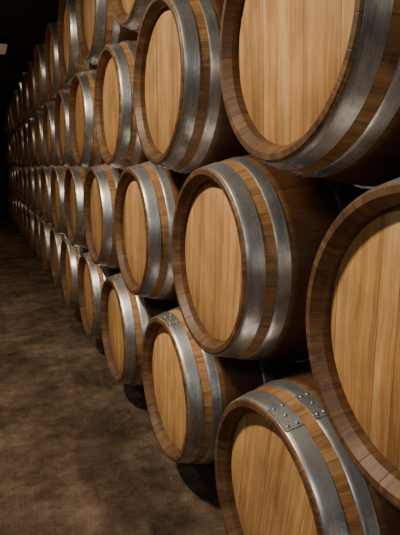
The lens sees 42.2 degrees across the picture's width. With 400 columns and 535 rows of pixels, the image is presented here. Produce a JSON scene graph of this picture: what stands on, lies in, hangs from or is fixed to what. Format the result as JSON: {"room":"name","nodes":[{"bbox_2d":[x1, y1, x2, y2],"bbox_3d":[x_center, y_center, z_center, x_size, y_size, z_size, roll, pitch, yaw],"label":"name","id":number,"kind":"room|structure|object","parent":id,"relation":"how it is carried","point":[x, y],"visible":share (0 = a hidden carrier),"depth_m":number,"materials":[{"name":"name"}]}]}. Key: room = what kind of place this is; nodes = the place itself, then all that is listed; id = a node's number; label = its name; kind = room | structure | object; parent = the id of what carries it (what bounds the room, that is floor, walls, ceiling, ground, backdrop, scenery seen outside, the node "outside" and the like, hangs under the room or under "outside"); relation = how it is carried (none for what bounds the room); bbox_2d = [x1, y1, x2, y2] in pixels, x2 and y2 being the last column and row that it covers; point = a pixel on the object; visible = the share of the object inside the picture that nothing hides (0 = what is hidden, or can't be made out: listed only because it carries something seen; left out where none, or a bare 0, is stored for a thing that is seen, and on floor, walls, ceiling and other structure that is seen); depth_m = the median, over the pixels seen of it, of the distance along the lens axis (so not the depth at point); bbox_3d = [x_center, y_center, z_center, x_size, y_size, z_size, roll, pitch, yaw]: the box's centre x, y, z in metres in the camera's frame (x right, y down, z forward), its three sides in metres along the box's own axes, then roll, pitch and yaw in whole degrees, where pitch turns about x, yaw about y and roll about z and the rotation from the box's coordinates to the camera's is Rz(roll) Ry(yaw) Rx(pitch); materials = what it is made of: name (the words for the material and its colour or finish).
{"room":"wine cellar","nodes":[
{"label":"wine cellar","id":0,"kind":"room"},
{"bbox_2d":[0,97,11,217],"bbox_3d":[-5.955,-2.825,13.397,4.024,3.150,0.100,-5,12,-22],"label":"wall","id":1,"kind":"structure","parent":0,"point":[4,102],"depth_m":13.71,"materials":[{"name":"paint"}]},
{"bbox_2d":[0,0,59,97],"bbox_3d":[-2.435,-2.802,4.867,4.024,0.160,18.077,-5,12,-22],"label":"ceiling","id":2,"kind":"structure","parent":0,"point":[24,23],"depth_m":6.90,"materials":[{"name":"brown wood"}]},
{"bbox_2d":[0,38,8,53],"bbox_3d":[-2.809,-3.151,7.359,0.140,0.120,0.660,-5,12,-22],"label":"ceiling lamp","id":3,"kind":"object","parent":2,"relation":"attached to","point":[4,42],"depth_m":7.11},
{"bbox_2d":[0,218,226,534],"bbox_3d":[-2.435,0.359,5.478,4.024,0.100,18.077,-5,12,-22],"label":"floor","id":4,"kind":"structure","parent":0,"point":[72,461],"depth_m":2.61,"materials":[{"name":"concrete"}]},
{"bbox_2d":[86,345,178,479],"bbox_3d":[-0.364,0.825,2.774,0.250,0.013,2.945,-5,12,-22],"label":"debris","id":5,"kind":"object","parent":4,"relation":"on","point":[86,345],"visible":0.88,"depth_m":2.82,"materials":[{"name":"stone"}]},
{"bbox_3d":[-1.736,0.047,6.450,0.090,0.145,15.550,-5,12,-22],"label":"rail","id":6,"kind":"object","parent":4,"relation":"on","visible":0},
{"bbox_2d":[11,195,14,222],"bbox_3d":[-3.656,-1.313,11.486,0.950,0.748,0.742,-5,11,-22],"label":"wine barrel","id":7,"kind":"object","parent":6,"relation":"on","point":[12,197],"visible":0.11,"depth_m":11.16,"materials":[{"name":"brown wood"}]},
{"bbox_2d":[8,167,11,194],"bbox_3d":[-3.821,-1.969,11.756,0.950,0.734,0.729,-5,12,-22],"label":"wine barrel","id":8,"kind":"object","parent":7,"relation":"on","point":[9,179],"visible":0.12,"depth_m":11.55,"materials":[{"name":"brown wood"}]},
{"bbox_2d":[7,138,11,166],"bbox_3d":[-3.657,-2.482,11.260,0.950,0.734,0.729,-5,12,-22],"label":"wine barrel","id":9,"kind":"object","parent":8,"relation":"on","point":[8,139],"visible":0.16,"depth_m":10.95,"materials":[{"name":"brown wood"}]},
{"bbox_3d":[-3.973,-2.630,12.029,0.950,0.735,0.729,-5,12,-22],"label":"wine barrel","id":10,"kind":"object","parent":8,"relation":"on","visible":0},
{"bbox_2d":[5,111,9,138],"bbox_3d":[-3.812,-3.144,11.533,0.950,0.734,0.729,-5,12,-22],"label":"wine barrel","id":11,"kind":"object","parent":10,"relation":"on","point":[7,137],"visible":0.06,"depth_m":11.49,"materials":[{"name":"brown wood"}]},
{"bbox_2d":[20,202,25,236],"bbox_3d":[-2.670,-0.871,9.194,0.950,0.734,0.729,-5,12,-22],"label":"wine barrel","id":12,"kind":"object","parent":6,"relation":"on","point":[21,204],"visible":0.12,"depth_m":9.00,"materials":[{"name":"brown wood"}]},
{"bbox_2d":[16,167,20,200],"bbox_3d":[-2.836,-1.531,9.462,0.950,0.734,0.729,-5,12,-22],"label":"wine barrel","id":13,"kind":"object","parent":12,"relation":"on","point":[17,168],"visible":0.06,"depth_m":9.27,"materials":[{"name":"brown wood"}]},
{"bbox_2d":[12,134,17,166],"bbox_3d":[-3.000,-2.187,9.732,0.950,0.753,0.748,-5,10,-22],"label":"wine barrel","id":14,"kind":"object","parent":13,"relation":"on","point":[13,135],"visible":0.12,"depth_m":9.53,"materials":[{"name":"brown wood"}]},
{"bbox_2d":[8,102,14,134],"bbox_3d":[-3.166,-2.853,9.999,0.950,0.734,0.729,-5,12,-22],"label":"wine barrel","id":15,"kind":"object","parent":14,"relation":"on","point":[10,103],"visible":0.19,"depth_m":9.70,"materials":[{"name":"brown wood"}]},
{"bbox_2d":[27,209,36,250],"bbox_3d":[-2.022,-0.575,7.662,0.950,0.753,0.748,-5,13,-22],"label":"wine barrel","id":16,"kind":"object","parent":6,"relation":"on","point":[30,216],"visible":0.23,"depth_m":7.33,"materials":[{"name":"brown wood"}]},
{"bbox_2d":[40,220,54,272],"bbox_3d":[-1.366,-0.280,6.133,0.950,0.735,0.729,-5,12,-22],"label":"wine barrel","id":17,"kind":"object","parent":6,"relation":"on","point":[45,229],"visible":0.15,"depth_m":5.81,"materials":[{"name":"brown wood"}]},
{"bbox_2d":[34,166,43,217],"bbox_3d":[-1.522,-0.941,6.406,0.950,0.734,0.729,-5,12,-22],"label":"wine barrel","id":18,"kind":"object","parent":17,"relation":"on","point":[37,172],"visible":0.19,"depth_m":6.33,"materials":[{"name":"brown wood"}]},
{"bbox_2d":[41,166,53,224],"bbox_3d":[-1.205,-0.787,5.638,0.950,0.735,0.729,-5,12,-22],"label":"wine barrel","id":19,"kind":"object","parent":17,"relation":"on","point":[45,171],"visible":0.21,"depth_m":5.37,"materials":[{"name":"brown wood"}]},
{"bbox_2d":[34,110,47,167],"bbox_3d":[-1.359,-1.449,5.911,0.950,0.735,0.729,-5,12,-22],"label":"wine barrel","id":20,"kind":"object","parent":19,"relation":"on","point":[38,123],"visible":0.16,"depth_m":5.68,"materials":[{"name":"brown wood"}]},
{"bbox_2d":[60,237,88,309],"bbox_3d":[-0.711,0.016,4.604,0.950,0.734,0.729,-5,12,-22],"label":"wine barrel","id":21,"kind":"object","parent":6,"relation":"on","point":[70,255],"visible":0.19,"depth_m":4.28,"materials":[{"name":"brown wood"}]},
{"bbox_2d":[50,165,67,234],"bbox_3d":[-0.876,-0.645,4.873,0.950,0.734,0.729,-5,12,-22],"label":"wine barrel","id":22,"kind":"object","parent":21,"relation":"on","point":[58,172],"visible":0.22,"depth_m":4.60,"materials":[{"name":"brown wood"}]},
{"bbox_2d":[43,101,60,167],"bbox_3d":[-1.033,-1.301,5.146,0.950,0.734,0.729,-5,12,-22],"label":"wine barrel","id":23,"kind":"object","parent":22,"relation":"on","point":[49,143],"visible":0.24,"depth_m":4.89,"materials":[{"name":"brown wood"}]},
{"bbox_2d":[34,43,54,108],"bbox_3d":[-1.204,-1.961,5.412,0.950,0.742,0.737,-5,12,-22],"label":"wine barrel","id":24,"kind":"object","parent":23,"relation":"on","point":[42,95],"visible":0.18,"depth_m":5.12,"materials":[{"name":"brown wood"}]},
{"bbox_2d":[45,22,69,97],"bbox_3d":[-0.865,-1.814,4.652,0.950,0.735,0.729,-5,12,-22],"label":"wine barrel","id":25,"kind":"object","parent":23,"relation":"on","point":[54,81],"visible":0.15,"depth_m":4.39,"materials":[{"name":"brown wood"}]},
{"bbox_2d":[54,88,76,167],"bbox_3d":[-0.702,-1.159,4.382,0.950,0.734,0.729,-5,12,-22],"label":"wine barrel","id":26,"kind":"object","parent":22,"relation":"on","point":[61,111],"visible":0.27,"depth_m":4.21,"materials":[{"name":"brown wood"}]},
{"bbox_2d":[57,0,96,84],"bbox_3d":[-0.539,-1.672,3.885,0.950,0.734,0.729,-5,12,-22],"label":"wine barrel","id":27,"kind":"object","parent":26,"relation":"on","point":[71,61],"visible":0.24,"depth_m":3.65,"materials":[{"name":"brown wood"}]},
{"bbox_2d":[64,165,88,248],"bbox_3d":[-0.547,-0.492,4.110,0.950,0.735,0.729,-5,12,-22],"label":"wine barrel","id":28,"kind":"object","parent":21,"relation":"on","point":[75,175],"visible":0.23,"depth_m":3.85,"materials":[{"name":"brown wood"}]},
{"bbox_2d":[100,273,178,385],"bbox_3d":[-0.057,0.311,3.075,0.950,0.741,0.736,-5,12,-22],"label":"wine barrel","id":29,"kind":"object","parent":6,"relation":"on","point":[124,316],"visible":0.27,"depth_m":2.71,"materials":[{"name":"brown wood"}]},
{"bbox_2d":[83,163,122,268],"bbox_3d":[-0.221,-0.344,3.345,0.950,0.735,0.729,-5,12,-22],"label":"wine barrel","id":30,"kind":"object","parent":29,"relation":"on","point":[101,181],"visible":0.26,"depth_m":3.06,"materials":[{"name":"brown wood"}]},
{"bbox_2d":[69,69,104,167],"bbox_3d":[-0.384,-1.005,3.614,0.950,0.739,0.734,-5,12,-22],"label":"wine barrel","id":31,"kind":"object","parent":30,"relation":"on","point":[83,138],"visible":0.3,"depth_m":3.34,"materials":[{"name":"brown wood"}]},
{"bbox_2d":[114,161,189,300],"bbox_3d":[0.109,-0.197,2.581,0.950,0.735,0.729,-5,12,-22],"label":"wine barrel","id":32,"kind":"object","parent":29,"relation":"on","point":[146,196],"visible":0.38,"depth_m":2.26,"materials":[{"name":"brown wood"}]},
{"bbox_2d":[94,40,148,169],"bbox_3d":[-0.048,-0.863,2.852,0.950,0.734,0.729,-5,12,-22],"label":"wine barrel","id":33,"kind":"object","parent":32,"relation":"on","point":[119,145],"visible":0.26,"depth_m":2.60,"materials":[{"name":"brown wood"}]},
{"bbox_2d":[76,0,137,64],"bbox_3d":[-0.215,-1.519,3.121,0.950,0.736,0.731,-5,12,-22],"label":"wine barrel","id":34,"kind":"object","parent":33,"relation":"on","point":[98,27],"visible":0.18,"depth_m":2.83,"materials":[{"name":"brown wood"}]},
{"bbox_2d":[215,365,399,534],"bbox_3d":[0.595,0.608,1.545,0.950,0.733,0.729,-5,12,-22],"label":"wine barrel","id":35,"kind":"object","parent":6,"relation":"on","point":[282,467],"visible":0.69,"depth_m":1.30,"materials":[{"name":"brown wood"}]},
{"bbox_2d":[171,154,370,361],"bbox_3d":[0.444,-0.050,1.820,0.950,0.735,0.729,-5,12,-22],"label":"wine barrel","id":36,"kind":"object","parent":35,"relation":"on","point":[248,233],"visible":0.61,"depth_m":1.47,"materials":[{"name":"brown wood"}]},
{"bbox_2d":[133,0,249,173],"bbox_3d":[0.270,-0.710,2.085,0.950,0.744,0.739,-5,11,-22],"label":"wine barrel","id":37,"kind":"object","parent":36,"relation":"on","point":[183,125],"visible":0.4,"depth_m":1.80,"materials":[{"name":"brown wood"}]},
{"bbox_2d":[111,0,150,32],"bbox_3d":[0.117,-1.377,2.357,0.950,0.745,0.740,-5,11,-22],"label":"wine barrel","id":38,"kind":"object","parent":37,"relation":"on","point":[129,14],"visible":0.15,"depth_m":2.25,"materials":[{"name":"brown wood"}]},
{"bbox_2d":[219,0,399,189],"bbox_3d":[0.601,-0.562,1.322,0.950,0.735,0.729,-5,12,-22],"label":"wine barrel","id":39,"kind":"object","parent":36,"relation":"on","point":[311,88],"visible":0.94,"depth_m":1.11,"materials":[{"name":"brown wood"}]},
{"bbox_2d":[306,177,399,508],"bbox_3d":[0.786,0.113,1.083,0.950,0.734,0.729,-5,12,-22],"label":"wine barrel","id":40,"kind":"object","parent":35,"relation":"on","point":[353,301],"visible":1,"depth_m":1.04,"materials":[{"name":"brown wood"}]},
{"bbox_3d":[-1.275,0.010,6.640,0.090,0.145,15.550,-5,12,-22],"label":"rail","id":41,"kind":"object","parent":4,"relation":"on","visible":0},
{"bbox_2d":[14,197,17,226],"bbox_3d":[-3.323,-1.166,10.724,0.950,0.734,0.729,-5,12,-22],"label":"wine barrel","id":42,"kind":"object","parent":41,"relation":"on","point":[15,199],"visible":0.12,"depth_m":10.40,"materials":[{"name":"brown wood"}]},
{"bbox_2d":[10,167,14,196],"bbox_3d":[-3.494,-1.821,10.991,0.950,0.734,0.729,-5,12,-22],"label":"wine barrel","id":43,"kind":"object","parent":42,"relation":"on","point":[11,168],"visible":0.12,"depth_m":10.78,"materials":[{"name":"brown wood"}]},
{"bbox_2d":[17,200,20,230],"bbox_3d":[-2.992,-1.019,9.961,0.950,0.734,0.729,-5,12,-22],"label":"wine barrel","id":44,"kind":"object","parent":41,"relation":"on","point":[18,201],"visible":0.12,"depth_m":9.88,"materials":[{"name":"brown wood"}]},
{"bbox_2d":[13,167,17,198],"bbox_3d":[-3.163,-1.674,10.228,0.950,0.734,0.729,-5,12,-22],"label":"wine barrel","id":45,"kind":"object","parent":44,"relation":"on","point":[14,168],"visible":0.07,"depth_m":9.96,"materials":[{"name":"brown wood"}]},
{"bbox_2d":[10,136,13,166],"bbox_3d":[-3.317,-2.341,10.499,0.950,0.735,0.729,-5,12,-22],"label":"wine barrel","id":46,"kind":"object","parent":45,"relation":"on","point":[11,151],"visible":0.09,"depth_m":10.49,"materials":[{"name":"brown wood"}]},
{"bbox_2d":[6,107,11,136],"bbox_3d":[-3.490,-3.001,10.765,0.950,0.734,0.729,-5,12,-22],"label":"wine barrel","id":47,"kind":"object","parent":46,"relation":"on","point":[7,112],"visible":0.12,"depth_m":10.65,"materials":[{"name":"brown wood"}]},
{"bbox_2d":[23,205,29,242],"bbox_3d":[-2.345,-0.723,8.429,0.950,0.735,0.729,-5,12,-22],"label":"wine barrel","id":48,"kind":"object","parent":41,"relation":"on","point":[25,209],"visible":0.14,"depth_m":8.33,"materials":[{"name":"brown wood"}]},
{"bbox_2d":[19,167,24,203],"bbox_3d":[-2.510,-1.378,8.698,0.950,0.735,0.729,-5,12,-22],"label":"wine barrel","id":49,"kind":"object","parent":48,"relation":"on","point":[21,185],"visible":0.11,"depth_m":8.41,"materials":[{"name":"brown wood"}]},
{"bbox_2d":[15,130,21,166],"bbox_3d":[-2.670,-2.039,8.969,0.950,0.734,0.729,-5,12,-22],"label":"wine barrel","id":50,"kind":"object","parent":49,"relation":"on","point":[16,132],"visible":0.14,"depth_m":8.77,"materials":[{"name":"brown wood"}]},
{"bbox_2d":[12,97,18,131],"bbox_3d":[-2.827,-2.706,9.239,0.950,0.738,0.733,-5,12,-22],"label":"wine barrel","id":51,"kind":"object","parent":50,"relation":"on","point":[15,129],"visible":0.08,"depth_m":9.23,"materials":[{"name":"brown wood"}]},
{"bbox_2d":[14,90,22,128],"bbox_3d":[-2.513,-2.557,8.469,0.950,0.734,0.729,-5,12,-22],"label":"wine barrel","id":52,"kind":"object","parent":50,"relation":"on","point":[16,109],"visible":0.13,"depth_m":8.20,"materials":[{"name":"brown wood"}]},
{"bbox_2d":[23,167,29,207],"bbox_3d":[-2.177,-1.231,7.936,0.950,0.734,0.729,-5,12,-22],"label":"wine barrel","id":53,"kind":"object","parent":48,"relation":"on","point":[25,170],"visible":0.15,"depth_m":7.81,"materials":[{"name":"brown wood"}]},
{"bbox_2d":[18,127,26,166],"bbox_3d":[-2.343,-1.892,8.204,0.950,0.734,0.729,-5,12,-22],"label":"wine barrel","id":54,"kind":"object","parent":53,"relation":"on","point":[20,133],"visible":0.12,"depth_m":7.94,"materials":[{"name":"brown wood"}]},
{"bbox_2d":[34,214,43,260],"bbox_3d":[-1.682,-0.428,6.903,0.950,0.734,0.729,-5,12,-22],"label":"wine barrel","id":55,"kind":"object","parent":41,"relation":"on","point":[37,219],"visible":0.14,"depth_m":6.85,"materials":[{"name":"brown wood"}]},
{"bbox_2d":[28,167,36,212],"bbox_3d":[-1.855,-1.083,7.169,0.950,0.734,0.729,-5,12,-22],"label":"wine barrel","id":56,"kind":"object","parent":55,"relation":"on","point":[31,193],"visible":0.18,"depth_m":6.88,"materials":[{"name":"brown wood"}]},
{"bbox_2d":[23,123,31,166],"bbox_3d":[-2.010,-1.744,7.441,0.950,0.734,0.729,-5,12,-22],"label":"wine barrel","id":57,"kind":"object","parent":56,"relation":"on","point":[25,126],"visible":0.12,"depth_m":7.32,"materials":[{"name":"brown wood"}]},
{"bbox_2d":[18,82,27,125],"bbox_3d":[-2.179,-2.405,7.708,0.950,0.746,0.741,-5,11,-22],"label":"wine barrel","id":58,"kind":"object","parent":57,"relation":"on","point":[20,105],"visible":0.16,"depth_m":7.56,"materials":[{"name":"brown wood"}]},
{"bbox_2d":[28,117,37,167],"bbox_3d":[-1.690,-1.596,6.674,0.950,0.747,0.741,-5,11,-22],"label":"wine barrel","id":59,"kind":"object","parent":56,"relation":"on","point":[31,135],"visible":0.19,"depth_m":6.41,"materials":[{"name":"brown wood"}]},
{"bbox_2d":[22,72,34,120],"bbox_3d":[-1.858,-2.256,6.941,0.950,0.734,0.729,-5,12,-22],"label":"wine barrel","id":60,"kind":"object","parent":59,"relation":"on","point":[25,100],"visible":0.2,"depth_m":6.67,"materials":[{"name":"brown wood"}]},
{"bbox_2d":[28,60,42,115],"bbox_3d":[-1.527,-2.109,6.178,0.950,0.735,0.729,-5,12,-22],"label":"wine barrel","id":61,"kind":"object","parent":59,"relation":"on","point":[33,105],"visible":0.13,"depth_m":5.97,"materials":[{"name":"brown wood"}]},
{"bbox_2d":[50,228,67,287],"bbox_3d":[-1.030,-0.133,5.373,0.950,0.734,0.729,-5,12,-22],"label":"wine barrel","id":62,"kind":"object","parent":41,"relation":"on","point":[56,238],"visible":0.17,"depth_m":5.13,"materials":[{"name":"brown wood"}]},
{"bbox_2d":[78,252,120,338],"bbox_3d":[-0.376,0.163,3.843,0.950,0.734,0.729,-5,12,-22],"label":"wine barrel","id":63,"kind":"object","parent":41,"relation":"on","point":[91,277],"visible":0.28,"depth_m":3.55,"materials":[{"name":"brown wood"}]},
{"bbox_2d":[142,307,310,463],"bbox_3d":[0.281,0.458,2.315,0.950,0.734,0.729,-5,12,-22],"label":"wine barrel","id":64,"kind":"object","parent":41,"relation":"on","point":[188,389],"visible":0.29,"depth_m":1.95,"materials":[{"name":"brown wood"}]}
]}

